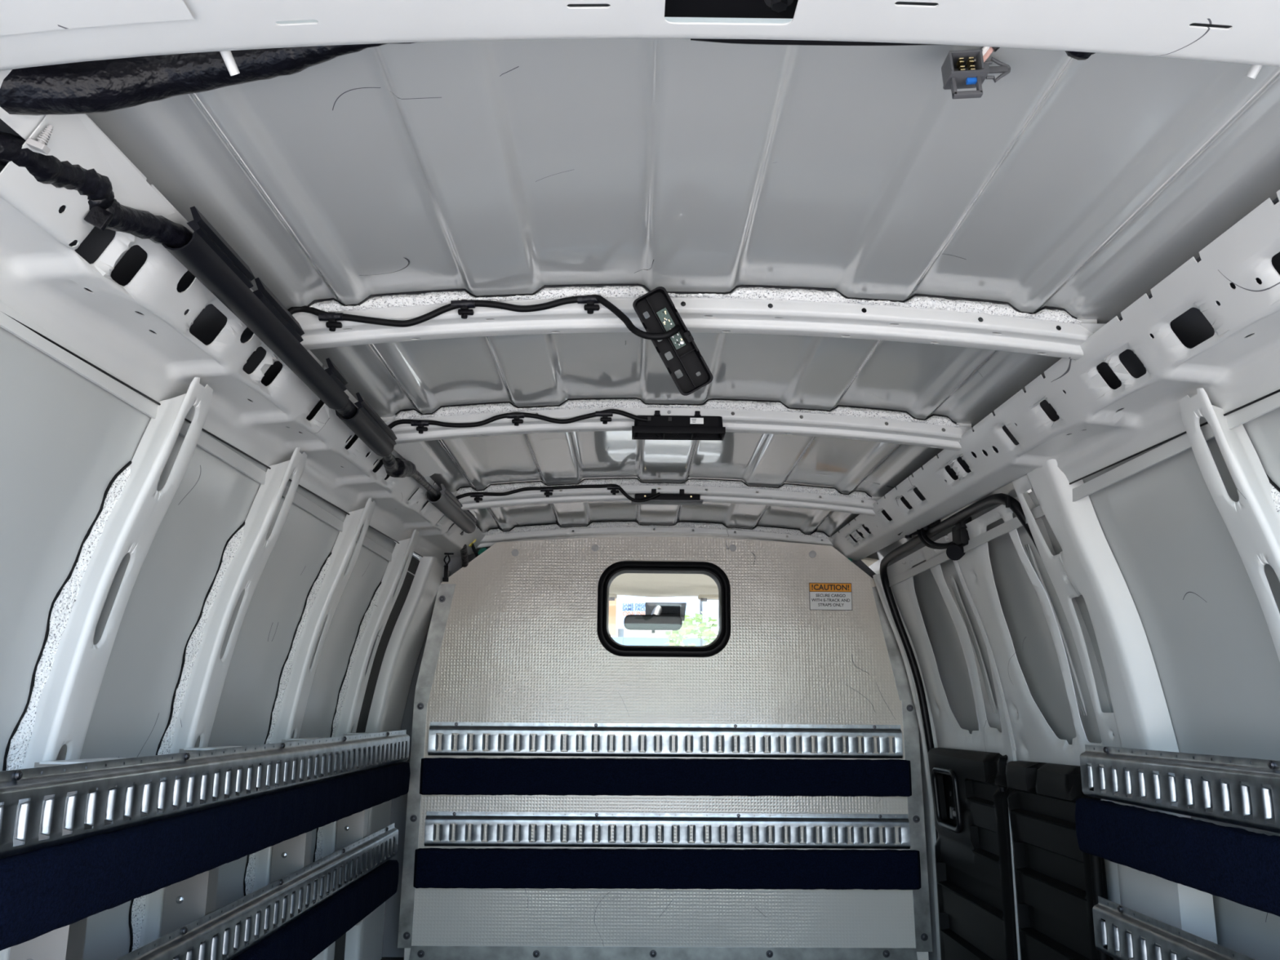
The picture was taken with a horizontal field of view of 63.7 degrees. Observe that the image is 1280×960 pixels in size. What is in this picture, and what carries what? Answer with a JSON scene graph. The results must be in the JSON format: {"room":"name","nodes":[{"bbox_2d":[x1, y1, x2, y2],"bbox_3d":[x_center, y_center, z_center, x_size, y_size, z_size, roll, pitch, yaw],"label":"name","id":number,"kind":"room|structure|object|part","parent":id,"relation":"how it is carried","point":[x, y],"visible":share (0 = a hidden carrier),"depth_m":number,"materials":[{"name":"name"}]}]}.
{"room":"cargo space","nodes":[
{"label":"cargo space","id":0,"kind":"room"},
{"bbox_2d":[0,301,449,959],"bbox_3d":[-0.746,0.736,2.596,0.219,1.306,4.400,1,-12,0],"label":"wall","id":1,"kind":"structure","parent":0,"point":[166,588],"depth_m":1.67,"materials":[{"name":"white metal"}]},
{"bbox_2d":[8,757,126,959],"bbox_3d":[-0.753,0.612,1.332,0.070,0.484,0.112,1,-12,0],"label":"bracket","id":2,"kind":"object","parent":1,"relation":"attached to","point":[67,942],"visible":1,"depth_m":1.29,"materials":[{"name":"metal"}]},
{"bbox_2d":[0,124,193,248],"bbox_3d":[-0.559,-0.281,1.029,0.083,0.094,0.365,-4,-13,19],"label":"harness","id":3,"kind":"object","parent":1,"relation":"attached to","point":[105,212],"visible":0.94,"depth_m":1.05,"materials":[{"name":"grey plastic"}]},
{"bbox_2d":[160,746,241,958],"bbox_3d":[-0.757,0.707,1.762,0.070,0.484,0.112,1,-12,0],"label":"wall panel","id":4,"kind":"object","parent":1,"relation":"attached to","point":[188,900],"visible":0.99,"depth_m":1.72,"materials":[{"name":"metal"}]},
{"bbox_2d":[0,729,409,858],"bbox_3d":[-0.713,0.537,1.893,0.015,0.095,2.700,1,-12,0],"label":"e-track","id":5,"kind":"object","parent":1,"relation":"attached to","point":[60,811],"visible":1,"depth_m":1.51,"materials":[{"name":"metal"}]},
{"bbox_2d":[0,761,410,951],"bbox_3d":[-0.705,0.623,1.851,0.038,0.097,2.655,1,-12,0],"label":"rub rail","id":6,"kind":"object","parent":1,"relation":"attached to","point":[43,891],"visible":0.92,"depth_m":1.47,"materials":[{"name":"fabric"}]},
{"bbox_2d":[0,69,484,566],"bbox_3d":[-0.598,-0.015,2.230,0.214,0.170,2.760,1,-12,0],"label":"roof side rail","id":7,"kind":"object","parent":1,"relation":"attached to","point":[124,302],"depth_m":1.33,"materials":[{"name":"white metal"}]},
{"bbox_3d":[-0.553,-0.321,1.038,0.034,0.051,0.301,0,-12,1],"label":"corner panel","id":8,"kind":"part","parent":7,"relation":"part of","materials":[{"name":"white paint"}]},
{"bbox_3d":[-0.514,-0.042,2.421,0.040,0.033,0.401,0,-12,0],"label":"plate","id":9,"kind":"part","parent":7,"relation":"part of","materials":[{"name":"white paint"}]},
{"bbox_2d":[160,206,349,409],"bbox_3d":[-0.521,-0.216,1.474,0.048,0.059,0.626,0,-12,0],"label":"cable conduit","id":10,"kind":"object","parent":1,"relation":"attached to","point":[207,255],"visible":1,"depth_m":1.37,"materials":[{"name":"black plastic"}]},
{"bbox_2d":[115,822,398,959],"bbox_3d":[-0.715,0.789,1.791,0.015,0.095,2.610,1,-12,0],"label":"e-track","id":11,"kind":"object","parent":1,"relation":"attached to","point":[177,942],"visible":1,"depth_m":1.98,"materials":[{"name":"metal"}]},
{"bbox_2d":[266,737,321,933],"bbox_3d":[-0.762,0.820,2.279,0.070,0.484,0.112,1,-12,0],"label":"bracket","id":12,"kind":"object","parent":1,"relation":"attached to","point":[292,855],"visible":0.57,"depth_m":2.23,"materials":[{"name":"metal"}]},
{"bbox_2d":[231,859,399,959],"bbox_3d":[-0.707,0.878,1.748,0.038,0.097,2.565,1,-12,0],"label":"rub rail","id":13,"kind":"object","parent":1,"relation":"attached to","point":[304,938],"visible":0.84,"depth_m":2.31,"materials":[{"name":"blue fabric"}]},
{"bbox_2d":[336,399,357,419],"bbox_3d":[-0.523,-0.134,1.806,0.032,0.030,0.141,1,-12,0],"label":"bundle","id":14,"kind":"object","parent":1,"relation":"attached to","point":[349,411],"visible":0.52,"depth_m":1.82,"materials":[{"name":"black plastic"}]},
{"bbox_2d":[333,732,377,925],"bbox_3d":[-0.766,0.929,2.772,0.070,0.484,0.112,1,-12,0],"label":"bracket","id":15,"kind":"object","parent":1,"relation":"attached to","point":[352,828],"visible":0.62,"depth_m":2.73,"materials":[{"name":"metal"}]},
{"bbox_2d":[335,392,396,456],"bbox_3d":[-0.520,-0.103,1.971,0.052,0.057,0.265,1,-12,0],"label":"cable conduit","id":16,"kind":"object","parent":1,"relation":"attached to","point":[366,424],"visible":0.98,"depth_m":1.95,"materials":[{"name":"black plastic"}]},
{"bbox_2d":[382,453,440,501],"bbox_3d":[-0.538,-0.010,2.383,0.050,0.056,0.660,1,-12,0],"label":"bundle","id":17,"kind":"object","parent":1,"relation":"attached to","point":[394,467],"visible":0.67,"depth_m":2.29,"materials":[{"name":"black plastic"}]},
{"bbox_2d":[442,552,453,582],"bbox_3d":[-0.614,0.279,3.302,0.031,0.093,0.010,1,-12,0],"label":"clip","id":18,"kind":"object","parent":1,"relation":"hanging from","point":[445,579],"visible":1,"depth_m":3.30,"materials":[{"name":"black plastic"}]},
{"bbox_2d":[425,484,476,533],"bbox_3d":[-0.532,0.087,2.956,0.051,0.069,0.580,1,-12,0],"label":"cable conduit","id":19,"kind":"object","parent":1,"relation":"attached to","point":[448,504],"visible":0.98,"depth_m":2.88,"materials":[{"name":"grey plastic"}]},
{"bbox_2d":[460,530,478,568],"bbox_3d":[-0.590,0.253,3.414,0.085,0.140,0.351,1,-12,0],"label":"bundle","id":20,"kind":"object","parent":1,"relation":"attached to","point":[464,552],"visible":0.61,"depth_m":3.48,"materials":[{"name":"black plastic"}]},
{"bbox_2d":[0,0,1279,78],"bbox_3d":[0.084,-0.378,0.751,1.580,0.137,0.303,1,-12,0],"label":"rear door header","id":21,"kind":"structure","parent":1,"relation":"attached to","point":[33,33],"depth_m":0.81,"materials":[{"name":"white paint"}]},
{"bbox_3d":[0.070,-0.386,0.792,0.115,0.004,0.090,1,-12,0],"label":"latch recess plate","id":22,"kind":"part","parent":21,"relation":"part of","materials":[{"name":"black plastic"}]},
{"bbox_2d":[380,956,404,959],"bbox_3d":[0.064,1.417,2.433,1.840,0.160,4.540,1,-12,0],"label":"floor","id":23,"kind":"structure","parent":0,"point":[383,957],"depth_m":3.33,"materials":[{"name":"black"}]},
{"bbox_2d":[382,528,933,959],"bbox_3d":[0.063,0.848,3.451,1.800,1.428,0.124,1,-12,0],"label":"wall","id":24,"kind":"structure","parent":0,"point":[512,636],"depth_m":3.42,"materials":[{"name":"grey metal"}]},
{"bbox_3d":[-0.734,1.107,3.332,0.054,0.754,0.003,1,-12,0],"label":"edge trim","id":25,"kind":"part","parent":24,"relation":"part of","materials":[{"name":"metal"}]},
{"bbox_3d":[-0.720,0.714,3.418,0.055,0.050,0.003,1,-12,0],"label":"edge trim","id":26,"kind":"part","parent":24,"relation":"part of","materials":[{"name":"metal"}]},
{"bbox_3d":[-0.684,0.521,3.461,0.117,0.345,0.003,1,-12,0],"label":"edge trim","id":27,"kind":"part","parent":24,"relation":"part of","materials":[{"name":"metal"}]},
{"bbox_2d":[477,547,487,555],"bbox_3d":[-0.540,0.256,3.569,0.043,0.043,0.029,1,-12,0],"label":"cap","id":28,"kind":"object","parent":24,"relation":"attached to","point":[482,549],"visible":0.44,"depth_m":3.56,"materials":[{"name":"teal plastic"}]},
{"bbox_3d":[0.075,1.500,3.252,1.605,0.054,0.003,1,-12,0],"label":"edge trim","id":29,"kind":"part","parent":24,"relation":"part of","materials":[{"name":"metal"}]},
{"bbox_2d":[596,560,730,657],"bbox_3d":[0.081,0.437,3.494,0.451,0.322,0.049,1,-12,0],"label":"window","id":30,"kind":"structure","parent":24,"relation":"in","point":[715,572],"depth_m":3.48,"materials":[{"name":"black rubber"}]},
{"bbox_2d":[427,721,902,758],"bbox_3d":[0.085,0.855,3.387,1.553,0.110,0.015,1,-12,0],"label":"e-track","id":31,"kind":"object","parent":24,"relation":"attached to","point":[447,728],"visible":1,"depth_m":3.38,"materials":[{"name":"metal"}]},
{"bbox_2d":[419,757,911,796],"bbox_3d":[0.085,0.966,3.353,1.598,0.123,0.038,1,-12,0],"label":"rub rail","id":32,"kind":"object","parent":24,"relation":"attached to","point":[438,775],"visible":1,"depth_m":3.34,"materials":[{"name":"blue carpet"}]},
{"bbox_2d":[413,848,920,889],"bbox_3d":[0.089,1.242,3.292,1.618,0.126,0.038,1,-12,0],"label":"rub rail","id":33,"kind":"object","parent":24,"relation":"attached to","point":[433,868],"visible":1,"depth_m":3.28,"materials":[{"name":"blue carpet"}]},
{"bbox_2d":[424,811,910,848],"bbox_3d":[0.089,1.130,3.327,1.561,0.110,0.015,1,-12,0],"label":"e-track","id":34,"kind":"object","parent":24,"relation":"attached to","point":[445,819],"visible":1,"depth_m":3.32,"materials":[{"name":"metal"}]},
{"bbox_2d":[808,582,852,610],"bbox_3d":[0.647,0.396,3.502,0.145,0.093,0.002,1,-12,0],"label":"caution sign","id":35,"kind":"object","parent":24,"relation":"attached to","point":[822,596],"visible":1,"depth_m":3.50,"materials":[{"name":"white paper"}]},
{"bbox_3d":[0.853,0.543,3.470,0.131,0.390,0.003,1,-12,0],"label":"edge trim","id":36,"kind":"part","parent":24,"relation":"part of","materials":[{"name":"metal"}]},
{"bbox_3d":[0.898,1.113,3.345,0.062,0.776,0.003,1,-12,0],"label":"edge trim","id":37,"kind":"part","parent":24,"relation":"part of","materials":[{"name":"metal"}]},
{"bbox_2d":[85,38,1279,573],"bbox_3d":[0.066,0.034,2.686,1.630,0.189,4.340,1,-12,0],"label":"ceiling","id":38,"kind":"structure","parent":0,"point":[864,261],"depth_m":1.38,"materials":[{"name":"grey paint"}]},
{"bbox_2d":[0,42,414,115],"bbox_3d":[-0.463,-0.364,0.947,0.508,0.137,0.079,3,-13,-10],"label":"wrapped bundle","id":39,"kind":"object","parent":38,"relation":"attached to","point":[95,86],"visible":0.54,"depth_m":0.94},
{"bbox_2d":[287,294,680,340],"bbox_3d":[-0.242,-0.245,1.565,0.608,0.089,0.057,0,-12,3],"label":"harness","id":40,"kind":"object","parent":38,"relation":"attached to","point":[332,318],"visible":0.96,"depth_m":1.57,"materials":[{"name":"black plastic"}]},
{"bbox_2d":[632,286,713,395],"bbox_3d":[0.048,-0.205,1.539,0.133,0.160,0.054,7,-14,-27],"label":"lamp","id":41,"kind":"object","parent":40,"relation":"hanging from","point":[664,315],"visible":0.92,"depth_m":1.55,"materials":[{"name":"black plastic"}]},
{"bbox_2d":[387,408,647,433],"bbox_3d":[-0.264,-0.122,2.159,0.559,0.064,0.033,1,-12,0],"label":"harness","id":42,"kind":"object","parent":38,"relation":"attached to","point":[605,414],"visible":0.94,"depth_m":2.16,"materials":[{"name":"black plastic"}]},
{"bbox_2d":[455,484,660,502],"bbox_3d":[-0.241,0.038,2.920,0.601,0.062,0.030,1,-12,0],"label":"harness","id":43,"kind":"object","parent":38,"relation":"attached to","point":[614,487],"visible":0.94,"depth_m":2.92,"materials":[{"name":"black"}]},
{"bbox_2d":[631,488,702,505],"bbox_3d":[0.077,0.048,2.955,0.204,0.038,0.056,1,-12,0],"label":"lamp","id":44,"kind":"object","parent":38,"relation":"in","point":[681,499],"visible":0.98,"depth_m":2.94,"materials":[{"name":"black plastic"}]},
{"bbox_3d":[0.077,0.064,2.951,0.204,0.004,0.056,1,-12,0],"label":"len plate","id":45,"kind":"part","parent":44,"relation":"part of","materials":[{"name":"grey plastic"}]},
{"bbox_2d":[471,550,879,597],"bbox_3d":[0.062,0.407,4.208,1.600,0.119,1.272,1,-12,0],"label":"headliner","id":46,"kind":"object","parent":38,"relation":"attached to","point":[639,584],"visible":0.08,"depth_m":4.56},
{"bbox_2d":[608,593,617,600],"bbox_3d":[-0.272,0.521,4.597,0.340,0.031,0.037,1,-12,0],"label":"sun visor","id":47,"kind":"object","parent":46,"relation":"attached to","point":[612,597],"visible":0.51,"depth_m":4.59,"materials":[{"name":"grey plastic"}]},
{"bbox_2d":[697,594,718,601],"bbox_3d":[0.428,0.528,4.601,0.340,0.031,0.037,1,-12,0],"label":"sun visor","id":48,"kind":"object","parent":46,"relation":"attached to","point":[703,597],"visible":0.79,"depth_m":4.60,"materials":[{"name":"grey plastic"}]},
{"bbox_2d":[631,410,725,440],"bbox_3d":[0.081,-0.117,2.195,0.196,0.050,0.062,1,-12,0],"label":"lamp","id":49,"kind":"object","parent":38,"relation":"attached to","point":[657,427],"visible":0.97,"depth_m":2.17,"materials":[{"name":"black plastic"}]},
{"bbox_2d":[941,46,1011,98],"bbox_3d":[0.355,-0.398,0.959,0.150,0.065,0.051,-8,-15,34],"label":"connector","id":50,"kind":"object","parent":38,"relation":"hanging from","point":[964,68],"visible":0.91,"depth_m":0.98,"materials":[{"name":"grey plastic"}]},
{"bbox_2d":[1065,50,1094,60],"bbox_3d":[0.403,-0.396,0.944,0.029,0.022,0.020,3,-13,-12],"label":"hole","id":51,"kind":"object","parent":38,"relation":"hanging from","point":[1079,55],"visible":0.25,"depth_m":0.94,"materials":[{"name":"black"}]},
{"bbox_2d":[872,386,1279,959],"bbox_3d":[0.885,0.753,2.607,0.223,1.304,4.400,1,-12,0],"label":"wall","id":52,"kind":"structure","parent":0,"point":[1162,561],"depth_m":1.79,"materials":[{"name":"white metal"}]},
{"bbox_2d":[897,516,972,560],"bbox_3d":[0.788,0.175,2.793,0.084,0.127,0.423,2,-12,-6],"label":"harness","id":53,"kind":"object","parent":52,"relation":"in","point":[954,551],"depth_m":2.64,"materials":[{"name":"black plastic"}]},
{"bbox_3d":[0.781,0.142,2.894,0.070,0.020,0.240,1,-12,0],"label":"mounting plate","id":54,"kind":"part","parent":53,"relation":"part of","materials":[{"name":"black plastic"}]},
{"bbox_3d":[0.797,0.149,2.762,0.013,0.082,0.212,4,-13,-14],"label":"rod","id":55,"kind":"part","parent":53,"relation":"part of","materials":[{"name":"black plastic"}]},
{"bbox_3d":[0.798,0.144,2.741,0.019,0.082,0.194,3,-13,-13],"label":"rod","id":56,"kind":"part","parent":53,"relation":"part of","materials":[{"name":"black plastic"}]},
{"bbox_2d":[886,536,1017,959],"bbox_3d":[0.916,0.873,3.172,0.218,1.265,1.169,1,-12,0],"label":"door","id":57,"kind":"structure","parent":52,"relation":"in","point":[967,766],"depth_m":2.95,"materials":[{"name":"white paint"}]},
{"bbox_2d":[942,773,956,825],"bbox_3d":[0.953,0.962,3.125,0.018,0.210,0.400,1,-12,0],"label":"door handle","id":58,"kind":"object","parent":57,"relation":"on","point":[949,816],"depth_m":3.15,"materials":[{"name":"black plastic"}]},
{"bbox_3d":[0.936,0.984,3.037,0.019,0.036,0.102,1,-12,0],"label":"latch lever","id":59,"kind":"part","parent":57,"relation":"part of","materials":[{"name":"black plastic"}]},
{"bbox_3d":[0.946,1.111,2.908,0.070,0.686,0.630,1,-12,0],"label":"panel","id":60,"kind":"part","parent":57,"relation":"part of","materials":[{"name":"black plastic"}]},
{"bbox_2d":[945,496,1120,959],"bbox_3d":[0.923,0.698,2.380,0.217,1.265,0.632,1,-12,0],"label":"door","id":61,"kind":"structure","parent":52,"relation":"in","point":[1014,599],"depth_m":2.44,"materials":[{"name":"white paint"}]},
{"bbox_3d":[0.951,0.985,2.319,0.068,0.680,0.459,1,-12,0],"label":"panel","id":62,"kind":"part","parent":61,"relation":"part of","materials":[{"name":"black plastic"}]},
{"bbox_2d":[828,189,1279,560],"bbox_3d":[0.755,-0.010,2.190,0.157,0.174,2.862,1,-12,-1],"label":"roof side rail","id":63,"kind":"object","parent":52,"relation":"attached to","point":[1212,324],"depth_m":1.60,"materials":[{"name":"white metal"}]},
{"bbox_2d":[1092,896,1256,959],"bbox_3d":[0.870,0.680,1.232,0.015,0.098,1.460,1,-12,0],"label":"e-track","id":64,"kind":"object","parent":52,"relation":"attached to","point":[1187,944],"visible":1,"depth_m":1.76,"materials":[{"name":"metal"}]},
{"bbox_2d":[1075,798,1279,916],"bbox_3d":[0.862,0.512,1.280,0.038,0.107,1.465,1,-12,0],"label":"rub rail","id":65,"kind":"object","parent":52,"relation":"attached to","point":[1241,866],"visible":1,"depth_m":1.59,"materials":[{"name":"blue carpet"}]},
{"bbox_2d":[1080,744,1279,833],"bbox_3d":[0.872,0.408,1.295,0.015,0.097,1.460,1,-12,0],"label":"e-track","id":66,"kind":"object","parent":52,"relation":"attached to","point":[1197,790],"visible":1,"depth_m":1.63,"materials":[{"name":"metal"}]},
{"label":"ground","id":67,"kind":"structure","parent":0,"visible":0},
{"bbox_2d":[612,636,706,645],"bbox_3d":[0.765,5.450,25.431,11.980,3.100,0.080,1,-12,0],"label":"hoarding","id":68,"kind":"object","parent":67,"relation":"on","point":[633,641],"visible":0.03,"depth_m":25.70,"materials":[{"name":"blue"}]},
{"bbox_3d":[-1.034,5.431,25.419,1.180,3.100,0.080,1,-12,0],"label":"panel","id":69,"kind":"part","parent":68,"relation":"part of","materials":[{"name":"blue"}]},
{"bbox_3d":[0.165,5.444,25.427,1.180,3.100,0.080,1,-12,0],"label":"panel","id":70,"kind":"part","parent":68,"relation":"part of","materials":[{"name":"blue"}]},
{"bbox_3d":[1.365,5.456,25.435,1.180,3.100,0.080,1,-12,0],"label":"panel","id":71,"kind":"part","parent":68,"relation":"part of","materials":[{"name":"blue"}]},
{"bbox_2d":[608,595,718,644],"bbox_3d":[0.832,5.458,29.538,4.310,4.950,0.375,1,-12,0],"label":"windshield","id":72,"kind":"object","parent":67,"relation":"on","point":[623,606],"visible":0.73,"depth_m":29.80,"materials":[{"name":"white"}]},
{"bbox_3d":[-0.997,3.741,29.835,0.620,1.500,0.250,1,-12,0],"label":"orange panel","id":73,"kind":"part","parent":72,"relation":"part of","materials":[{"name":"orange"}]},
{"bbox_3d":[-0.569,6.049,29.485,0.190,3.750,0.200,1,-12,0],"label":"post","id":74,"kind":"part","parent":72,"relation":"part of","materials":[{"name":"grey plastic"}]},
{"bbox_2d":[664,611,718,645],"bbox_3d":[1.270,4.288,20.482,1.667,3.355,1.766,1,-12,0],"label":"tree","id":75,"kind":"object","parent":67,"relation":"on","point":[687,628],"visible":0.33,"depth_m":20.43,"materials":[{"name":"green plant"}]},
{"bbox_2d":[699,600,702,645],"bbox_3d":[1.407,4.558,23.585,0.070,4.160,0.070,1,-12,0],"label":"lamp post","id":76,"kind":"object","parent":67,"relation":"on","point":[700,602],"visible":0.02,"depth_m":23.90,"materials":[{"name":"grey metal"}]},
{"bbox_3d":[0.046,1.536,4.885,1.740,0.800,0.550,1,-12,0],"label":"trim","id":77,"kind":"structure","parent":0,"visible":0},
{"bbox_3d":[0.052,0.881,5.024,1.600,0.540,0.510,1,-12,0],"label":"window","id":78,"kind":"structure","parent":77,"relation":"attached to","visible":0},
{"bbox_2d":[623,605,682,633],"bbox_3d":[0.059,0.645,4.788,0.267,0.140,0.156,1,-12,0],"label":"mirror","id":79,"kind":"object","parent":78,"relation":"attached to","point":[653,622],"visible":1,"depth_m":4.71,"materials":[{"name":"black plastic"}]},
{"bbox_3d":[0.076,0.622,4.805,0.041,0.086,0.133,-2,-13,9],"label":"ball arm","id":80,"kind":"part","parent":79,"relation":"part of","materials":[{"name":"silver metal"}]},
{"bbox_2d":[644,602,686,621],"bbox_3d":[0.123,0.625,4.892,0.195,0.085,0.038,1,-12,0],"label":"housing","id":81,"kind":"object","parent":78,"relation":"attached to","point":[668,608],"visible":0.68,"depth_m":4.88,"materials":[{"name":"grey plastic"}]}
]}

